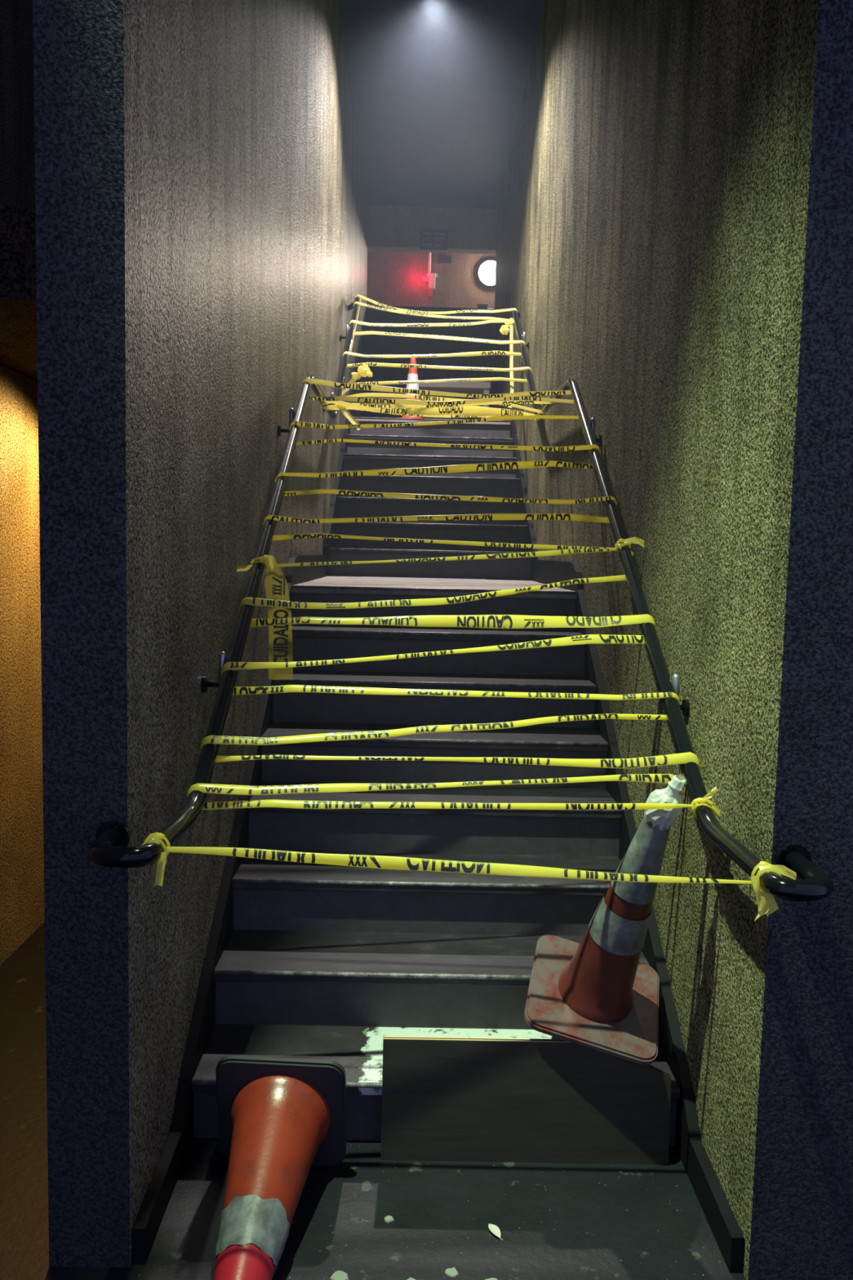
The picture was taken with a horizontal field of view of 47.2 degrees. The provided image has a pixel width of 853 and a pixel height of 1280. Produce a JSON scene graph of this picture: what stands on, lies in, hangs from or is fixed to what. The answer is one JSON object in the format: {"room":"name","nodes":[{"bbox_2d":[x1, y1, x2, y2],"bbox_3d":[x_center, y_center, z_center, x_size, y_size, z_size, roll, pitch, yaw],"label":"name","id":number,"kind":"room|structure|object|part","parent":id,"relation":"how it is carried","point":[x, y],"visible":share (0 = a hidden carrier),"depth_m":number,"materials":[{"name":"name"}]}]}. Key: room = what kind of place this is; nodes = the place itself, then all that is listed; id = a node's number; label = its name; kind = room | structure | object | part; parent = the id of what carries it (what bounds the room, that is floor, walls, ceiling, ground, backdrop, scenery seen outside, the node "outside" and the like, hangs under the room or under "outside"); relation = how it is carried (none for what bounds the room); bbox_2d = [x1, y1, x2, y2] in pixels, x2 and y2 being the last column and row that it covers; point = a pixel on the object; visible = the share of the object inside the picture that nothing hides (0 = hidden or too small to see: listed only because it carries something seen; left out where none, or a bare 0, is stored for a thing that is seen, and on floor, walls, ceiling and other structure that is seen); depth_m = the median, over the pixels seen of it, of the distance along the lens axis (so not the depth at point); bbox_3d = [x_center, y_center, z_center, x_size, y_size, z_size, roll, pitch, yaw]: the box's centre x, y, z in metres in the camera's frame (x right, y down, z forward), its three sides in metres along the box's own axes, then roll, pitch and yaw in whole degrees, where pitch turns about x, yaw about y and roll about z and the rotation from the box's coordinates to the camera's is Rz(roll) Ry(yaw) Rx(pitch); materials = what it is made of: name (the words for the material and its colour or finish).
{"room":"stairwell","nodes":[
{"label":"stairwell","id":0,"kind":"room"},
{"bbox_2d":[0,205,37,381],"bbox_3d":[-1.199,-1.232,4.748,0.770,0.240,4.300,1,5,-1],"label":"ceiling","id":1,"kind":"structure","parent":0,"point":[18,293],"depth_m":2.62,"materials":[{"name":"brown paint"}]},
{"bbox_2d":[0,0,44,964],"bbox_3d":[-1.674,-1.407,3.674,0.210,5.280,6.400,1,5,-1],"label":"wall","id":2,"kind":"structure","parent":0,"point":[21,793],"depth_m":3.80,"materials":[{"name":"paint"}]},
{"bbox_2d":[32,0,368,1267],"bbox_3d":[-0.733,-1.622,6.298,0.180,5.280,8.750,1,5,-1],"label":"wall","id":3,"kind":"structure","parent":0,"point":[202,203],"depth_m":2.26,"materials":[{"name":"beige paint"}]},
{"bbox_2d":[88,296,360,867],"bbox_3d":[-0.616,-1.143,4.908,0.176,2.683,6.286,1,5,-1],"label":"handrail","id":4,"kind":"object","parent":3,"relation":"attached to","point":[109,848],"visible":0.9,"depth_m":2.66,"materials":[{"name":"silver metal"}]},
{"bbox_3d":[-0.637,0.127,2.797,0.011,0.047,0.048,1,5,-1],"label":"wall plate","id":5,"kind":"part","parent":4,"relation":"part of","materials":[{"name":"black metal"}]},
{"bbox_3d":[-0.630,-0.898,4.181,0.011,0.047,0.048,1,5,-1],"label":"wall plate","id":6,"kind":"part","parent":4,"relation":"part of","materials":[{"name":"black metal"}]},
{"bbox_2d":[350,299,361,351],"bbox_3d":[-0.520,-2.335,7.205,0.010,0.629,1.085,1,5,-1],"label":"caution tape","id":7,"kind":"object","parent":4,"relation":"attached to","point":[360,300],"visible":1,"depth_m":7.10,"materials":[{"name":"yellow plastic"}]},
{"bbox_2d":[349,317,514,408],"bbox_3d":[0.056,-2.032,7.072,1.268,0.755,0.657,1,5,-1],"label":"caution tape","id":8,"kind":"object","parent":4,"relation":"attached to","point":[504,329],"visible":0.94,"depth_m":7.27,"materials":[{"name":"yellow plastic"}]},
{"bbox_2d":[342,351,521,358],"bbox_3d":[0.058,-1.960,6.723,1.272,0.107,0.044,1,5,-5],"label":"caution tape","id":9,"kind":"object","parent":4,"relation":"attached to","point":[484,353],"visible":0.94,"depth_m":6.72,"materials":[{"name":"yellow plastic"}]},
{"bbox_2d":[324,404,540,430],"bbox_3d":[0.082,-1.238,5.526,1.365,0.184,0.161,-1,6,-23],"label":"caution tape","id":10,"kind":"object","parent":4,"relation":"attached to","point":[344,411],"visible":0.33,"depth_m":5.43,"materials":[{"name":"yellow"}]},
{"bbox_2d":[220,634,645,677],"bbox_3d":[0.058,0.049,2.841,1.286,0.153,0.044,0,5,-10],"label":"caution tape","id":11,"kind":"object","parent":4,"relation":"attached to","point":[588,638],"visible":0.94,"depth_m":2.85,"materials":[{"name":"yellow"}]},
{"bbox_2d":[239,574,626,611],"bbox_3d":[0.059,-0.149,3.109,1.289,0.163,0.048,0,5,-11],"label":"caution tape","id":12,"kind":"object","parent":4,"relation":"attached to","point":[259,602],"visible":0.92,"depth_m":3.09,"materials":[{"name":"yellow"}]},
{"bbox_2d":[318,393,548,413],"bbox_3d":[0.060,-1.288,5.337,1.320,0.087,0.034,0,5,-17],"label":"caution tape","id":13,"kind":"object","parent":4,"relation":"attached to","point":[385,395],"visible":0.7,"depth_m":5.30,"materials":[{"name":"yellow plastic"}]},
{"bbox_2d":[200,713,667,751],"bbox_3d":[0.057,0.247,2.573,1.277,0.119,0.042,1,5,-7],"label":"caution tape","id":14,"kind":"object","parent":4,"relation":"attached to","point":[220,740],"visible":0.94,"depth_m":2.56,"materials":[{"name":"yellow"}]},
{"bbox_2d":[288,414,578,431],"bbox_3d":[0.064,-0.920,4.150,1.286,0.150,0.038,0,5,-10],"label":"caution tape","id":15,"kind":"object","parent":4,"relation":"attached to","point":[300,424],"visible":0.96,"depth_m":4.14,"materials":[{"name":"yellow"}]},
{"bbox_2d":[275,460,593,482],"bbox_3d":[0.063,-0.641,3.774,1.283,0.140,0.036,0,5,-9],"label":"caution tape","id":16,"kind":"object","parent":4,"relation":"attached to","point":[517,464],"visible":0.93,"depth_m":3.77,"materials":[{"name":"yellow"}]},
{"bbox_2d":[262,513,609,526],"bbox_3d":[0.061,-0.417,3.473,1.273,0.089,0.035,1,5,-6],"label":"caution tape","id":17,"kind":"object","parent":4,"relation":"attached to","point":[569,517],"visible":0.94,"depth_m":3.47,"materials":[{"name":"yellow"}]},
{"bbox_2d":[301,377,571,398],"bbox_3d":[0.066,-1.142,4.455,1.270,0.061,0.037,1,5,-3],"label":"caution tape","id":18,"kind":"object","parent":4,"relation":"attached to","point":[344,385],"visible":0.95,"depth_m":4.44,"materials":[{"name":"yellow plastic"}]},
{"bbox_2d":[186,773,686,799],"bbox_3d":[0.055,0.366,2.414,1.272,0.088,0.040,1,5,-5],"label":"caution tape","id":19,"kind":"object","parent":4,"relation":"attached to","point":[651,778],"visible":0.89,"depth_m":2.39,"materials":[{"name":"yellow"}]},
{"bbox_2d":[236,536,644,662],"bbox_3d":[0.054,-0.112,3.266,1.356,0.497,0.081,1,5,-7],"label":"caution tape","id":20,"kind":"object","parent":4,"relation":"attached to","point":[265,559],"visible":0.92,"depth_m":3.23,"materials":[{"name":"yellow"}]},
{"bbox_2d":[307,395,574,405],"bbox_3d":[0.067,-1.079,4.385,1.265,0.051,0.028,1,5,-1],"label":"caution tape","id":21,"kind":"object","parent":4,"relation":"attached to","point":[393,401],"visible":0.9,"depth_m":4.38,"materials":[{"name":"yellow plastic"}]},
{"bbox_2d":[271,533,616,549],"bbox_3d":[0.046,-0.340,3.356,1.234,0.038,0.029,1,5,2],"label":"caution tape","id":22,"kind":"object","parent":4,"relation":"attached to","point":[278,537],"visible":0.98,"depth_m":3.35,"materials":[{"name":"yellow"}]},
{"bbox_2d":[249,613,656,628],"bbox_3d":[0.062,-0.058,2.974,1.269,0.070,0.050,1,5,1],"label":"caution tape","id":23,"kind":"object","parent":4,"relation":"attached to","point":[486,621],"visible":0.97,"depth_m":2.96,"materials":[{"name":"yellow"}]},
{"bbox_2d":[215,751,700,769],"bbox_3d":[0.060,0.299,2.489,1.269,0.062,0.045,1,5,1],"label":"caution tape","id":24,"kind":"object","parent":4,"relation":"attached to","point":[683,757],"visible":0.96,"depth_m":2.48,"materials":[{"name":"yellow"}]},
{"bbox_2d":[142,831,796,919],"bbox_3d":[0.067,0.467,1.938,1.306,0.123,0.063,2,5,2],"label":"caution tape","id":25,"kind":"object","parent":4,"relation":"attached to","point":[766,903],"visible":0.92,"depth_m":1.95,"materials":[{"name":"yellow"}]},
{"bbox_2d":[0,921,746,1279],"bbox_3d":[0.026,1.482,2.142,5.200,0.120,10.000,1,5,-1],"label":"floor","id":26,"kind":"structure","parent":0,"point":[554,1220],"depth_m":2.38,"materials":[{"name":"grey concrete"}]},
{"bbox_2d":[213,1055,346,1279],"bbox_3d":[-0.370,1.254,2.187,0.330,0.350,0.749,1,5,-1],"label":"traffic cone","id":27,"kind":"object","parent":26,"relation":"on","point":[278,1118],"visible":1,"depth_m":2.35,"materials":[{"name":"orange plastic"}]},
{"bbox_2d":[329,1270,349,1279],"bbox_3d":[-0.194,1.412,2.164,0.042,0.004,0.036,-2,6,-32],"label":"flake","id":28,"kind":"object","parent":26,"relation":"on","point":[337,1275],"visible":1,"depth_m":2.16,"materials":[{"name":"grey"}]},
{"bbox_2d":[384,1215,394,1222],"bbox_3d":[-0.091,1.397,2.354,0.023,0.004,0.021,-2,6,-34],"label":"flake","id":29,"kind":"object","parent":26,"relation":"on","point":[388,1219],"visible":1,"depth_m":2.35,"materials":[{"name":"grey paint"}]},
{"bbox_2d":[132,555,744,1273],"bbox_3d":[0.025,0.451,4.239,1.376,1.595,4.242,1,5,-1],"label":"staircase","id":30,"kind":"structure","parent":26,"relation":"on","point":[302,960],"depth_m":3.33,"materials":[{"name":"black paint"}]},
{"bbox_2d":[322,408,537,580],"bbox_3d":[0.017,-1.284,8.443,1.376,1.415,4.513,1,5,-1],"label":"staircase","id":31,"kind":"structure","parent":30,"relation":"on","point":[353,456],"depth_m":6.89,"materials":[{"name":"black paint"}]},
{"bbox_2d":[401,357,426,418],"bbox_3d":[-0.118,-2.120,8.262,0.300,0.545,0.300,1,5,-1],"label":"traffic cone","id":32,"kind":"object","parent":31,"relation":"on","point":[412,374],"visible":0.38,"depth_m":8.21,"materials":[{"name":"orange plastic"}]},
{"bbox_2d":[418,381,490,417],"bbox_3d":[0.208,-2.168,9.194,0.760,0.490,0.280,1,5,-1],"label":"bench","id":33,"kind":"object","parent":31,"relation":"on","point":[483,388],"visible":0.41,"depth_m":9.04,"materials":[{"name":"grey paint"}]},
{"bbox_3d":[0.213,-2.382,9.175,0.760,0.060,0.280,1,5,-1],"label":"seat","id":34,"kind":"part","parent":33,"relation":"part of","materials":[{"name":"grey paint"}]},
{"bbox_3d":[0.553,-2.122,9.106,0.050,0.430,0.050,1,5,-1],"label":"leg","id":35,"kind":"part","parent":33,"relation":"part of","materials":[{"name":"grey paint"}]},
{"bbox_2d":[444,1266,458,1277],"bbox_3d":[0.056,1.416,2.184,0.028,0.003,0.027,-1,5,-20],"label":"flake","id":36,"kind":"object","parent":26,"relation":"on","point":[452,1272],"visible":1,"depth_m":2.18,"materials":[{"name":"grey paint"}]},
{"bbox_2d":[484,1277,497,1279],"bbox_3d":[0.146,1.420,2.157,0.029,0.004,0.026,-1,6,-23],"label":"flake","id":37,"kind":"object","parent":26,"relation":"on","point":[491,1278],"visible":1,"depth_m":2.17,"materials":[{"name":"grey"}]},
{"bbox_2d":[488,1223,502,1239],"bbox_3d":[0.163,1.403,2.313,0.022,0.008,0.059,-2,6,-28],"label":"leaf","id":38,"kind":"object","parent":26,"relation":"on","point":[494,1228],"visible":1,"depth_m":2.32,"materials":[{"name":"grey"}]},
{"bbox_2d":[380,1035,671,1164],"bbox_3d":[0.264,1.223,2.591,0.766,0.327,0.033,1,5,-1],"label":"plywood board","id":39,"kind":"object","parent":26,"relation":"on","point":[444,1099],"visible":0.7,"depth_m":2.58,"materials":[{"name":"brown wood"}]},
{"bbox_2d":[524,817,671,1064],"bbox_3d":[0.464,0.734,2.652,0.359,0.707,0.414,2,5,12],"label":"traffic cone","id":40,"kind":"object","parent":39,"relation":"on","point":[596,993],"visible":0.85,"depth_m":2.58,"materials":[{"name":"plastic"}]},
{"bbox_2d":[643,774,685,831],"bbox_3d":[0.586,0.398,2.412,0.090,0.141,0.092,1,5,-4],"label":"plastic bottle","id":41,"kind":"object","parent":40,"relation":"on","point":[670,794],"visible":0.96,"depth_m":2.38,"materials":[{"name":"white plastic"}]},
{"bbox_2d":[364,205,497,419],"bbox_3d":[0.037,-3.300,10.622,2.200,2.680,0.150,1,5,-1],"label":"wall","id":42,"kind":"structure","parent":0,"point":[375,344],"depth_m":10.56,"materials":[{"name":"black paint"}]},
{"bbox_2d":[366,305,494,311],"bbox_3d":[0.043,-3.579,10.602,2.200,0.040,0.180,1,5,-1],"label":"trim","id":43,"kind":"structure","parent":42,"relation":"on","point":[411,308],"depth_m":10.51,"materials":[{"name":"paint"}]},
{"bbox_2d":[476,303,488,308],"bbox_3d":[0.609,-3.616,10.604,0.116,0.058,0.086,1,5,-1],"label":"box","id":44,"kind":"object","parent":43,"relation":"on","point":[479,305],"visible":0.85,"depth_m":10.56,"materials":[{"name":"white paint"}]},
{"bbox_2d":[419,229,448,250],"bbox_3d":[0.080,-4.288,10.448,0.300,0.210,0.020,1,5,-1],"label":"sign","id":45,"kind":"object","parent":42,"relation":"attached to","point":[430,239],"visible":1,"depth_m":10.44,"materials":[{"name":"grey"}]},
{"bbox_2d":[366,250,496,308],"bbox_3d":[0.042,-4.418,12.328,6.000,1.700,0.150,1,5,-1],"label":"wall","id":46,"kind":"structure","parent":0,"point":[394,278],"depth_m":12.24,"materials":[{"name":"paint"}]},
{"bbox_2d":[422,252,437,297],"bbox_3d":[0.045,-4.701,12.188,0.190,0.810,0.078,1,5,-1],"label":"fire alarm","id":47,"kind":"object","parent":46,"relation":"attached to","point":[430,277],"visible":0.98,"depth_m":12.19,"materials":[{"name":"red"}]},
{"bbox_2d":[437,255,451,263],"bbox_3d":[0.226,-4.762,12.211,0.170,0.085,0.025,1,5,-1],"label":"wall sign","id":48,"kind":"object","parent":46,"relation":"attached to","point":[441,259],"visible":1,"depth_m":12.20,"materials":[{"name":"grey plastic"}]},
{"bbox_2d":[476,259,495,287],"bbox_3d":[0.802,-4.589,12.185,0.344,0.344,0.118,1,5,-1],"label":"wall lamp","id":49,"kind":"object","parent":46,"relation":"attached to","point":[486,273],"visible":0.73,"depth_m":12.15,"materials":[{"name":"white glass"}]},
{"bbox_2d":[338,0,545,208],"bbox_3d":[0.130,-4.073,3.624,5.200,0.120,13.950,1,5,-1],"label":"ceiling","id":50,"kind":"structure","parent":0,"point":[438,86],"depth_m":7.80,"materials":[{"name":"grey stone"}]},
{"bbox_2d":[491,0,852,1279],"bbox_3d":[0.842,-1.587,6.306,0.210,5.280,8.770,1,5,-1],"label":"wall","id":51,"kind":"structure","parent":0,"point":[674,231],"depth_m":2.41,"materials":[{"name":"green paint"}]},
{"bbox_2d":[510,302,833,902],"bbox_3d":[0.737,-1.060,4.803,0.171,2.628,6.194,1,5,-1],"label":"handrail","id":52,"kind":"object","parent":51,"relation":"attached to","point":[815,884],"visible":0.78,"depth_m":2.57,"materials":[{"name":"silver metal"}]},
{"bbox_2d":[315,395,543,419],"bbox_3d":[0.074,-1.263,5.361,1.486,0.108,0.083,-2,6,-32],"label":"caution tape","id":53,"kind":"object","parent":52,"relation":"attached to","point":[473,411],"visible":0.86,"depth_m":5.37,"materials":[{"name":"yellow plastic"}]},
{"bbox_2d":[353,301,510,319],"bbox_3d":[0.064,-2.518,7.491,1.297,0.190,0.049,2,5,11],"label":"caution tape","id":54,"kind":"object","parent":52,"relation":"attached to","point":[356,302],"visible":0.95,"depth_m":7.49,"materials":[{"name":"yellow plastic"}]},
{"bbox_2d":[341,363,527,401],"bbox_3d":[0.059,-1.630,6.303,1.266,0.282,0.079,1,5,-3],"label":"caution tape","id":55,"kind":"object","parent":52,"relation":"attached to","point":[363,371],"visible":0.91,"depth_m":6.30,"materials":[{"name":"yellow plastic"}]},
{"bbox_2d":[355,293,517,314],"bbox_3d":[0.065,-2.615,7.610,1.312,0.209,0.046,3,5,13],"label":"caution tape","id":56,"kind":"object","parent":52,"relation":"attached to","point":[358,295],"visible":0.91,"depth_m":7.61,"materials":[{"name":"yellow plastic"}]},
{"bbox_2d":[320,400,556,409],"bbox_3d":[0.065,-1.276,5.210,1.282,0.093,0.041,2,5,8],"label":"caution tape","id":57,"kind":"object","parent":52,"relation":"attached to","point":[517,402],"visible":0.7,"depth_m":5.22,"materials":[{"name":"yellow plastic"}]},
{"bbox_2d":[353,330,525,346],"bbox_3d":[0.064,-2.150,6.985,1.306,0.164,0.036,2,5,13],"label":"caution tape","id":58,"kind":"object","parent":52,"relation":"attached to","point":[357,333],"visible":0.92,"depth_m":6.97,"materials":[{"name":"yellow plastic"}]},
{"bbox_2d":[346,362,532,373],"bbox_3d":[0.061,-1.807,6.501,1.282,0.091,0.043,2,5,7],"label":"caution tape","id":59,"kind":"object","parent":52,"relation":"attached to","point":[375,364],"visible":0.92,"depth_m":6.50,"materials":[{"name":"yellow plastic"}]},
{"bbox_2d":[296,438,600,454],"bbox_3d":[0.067,-0.777,3.961,1.271,0.064,0.037,2,5,3],"label":"caution tape","id":60,"kind":"object","parent":52,"relation":"attached to","point":[567,448],"visible":0.92,"depth_m":3.94,"materials":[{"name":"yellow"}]},
{"bbox_2d":[283,488,617,506],"bbox_3d":[0.065,-0.520,3.612,1.270,0.060,0.035,2,5,3],"label":"caution tape","id":61,"kind":"object","parent":52,"relation":"attached to","point":[486,499],"visible":0.98,"depth_m":3.60,"materials":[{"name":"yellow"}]},
{"bbox_2d":[232,684,679,704],"bbox_3d":[0.060,0.152,2.696,1.269,0.053,0.037,1,5,2],"label":"caution tape","id":62,"kind":"object","parent":52,"relation":"attached to","point":[284,688],"visible":0.91,"depth_m":2.69,"materials":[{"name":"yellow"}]},
{"bbox_2d":[201,786,720,819],"bbox_3d":[0.066,0.382,2.349,1.281,0.094,0.058,1,5,-1],"label":"caution tape","id":63,"kind":"object","parent":52,"relation":"attached to","point":[299,804],"visible":0.96,"depth_m":2.35,"materials":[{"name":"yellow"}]},
{"bbox_3d":[0.740,-0.851,4.167,0.011,0.047,0.048,1,5,-1],"label":"wall plate","id":64,"kind":"part","parent":52,"relation":"part of","materials":[{"name":"black metal"}]},
{"bbox_3d":[0.733,0.191,2.755,0.011,0.047,0.048,1,5,-1],"label":"wall plate","id":65,"kind":"part","parent":52,"relation":"part of","materials":[{"name":"black metal"}]},
{"bbox_2d":[842,1117,852,1279],"bbox_3d":[1.835,-1.179,2.034,1.700,5.280,0.170,1,5,-1],"label":"wall","id":66,"kind":"structure","parent":0,"point":[847,1270],"depth_m":2.17,"materials":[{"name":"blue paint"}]}
]}

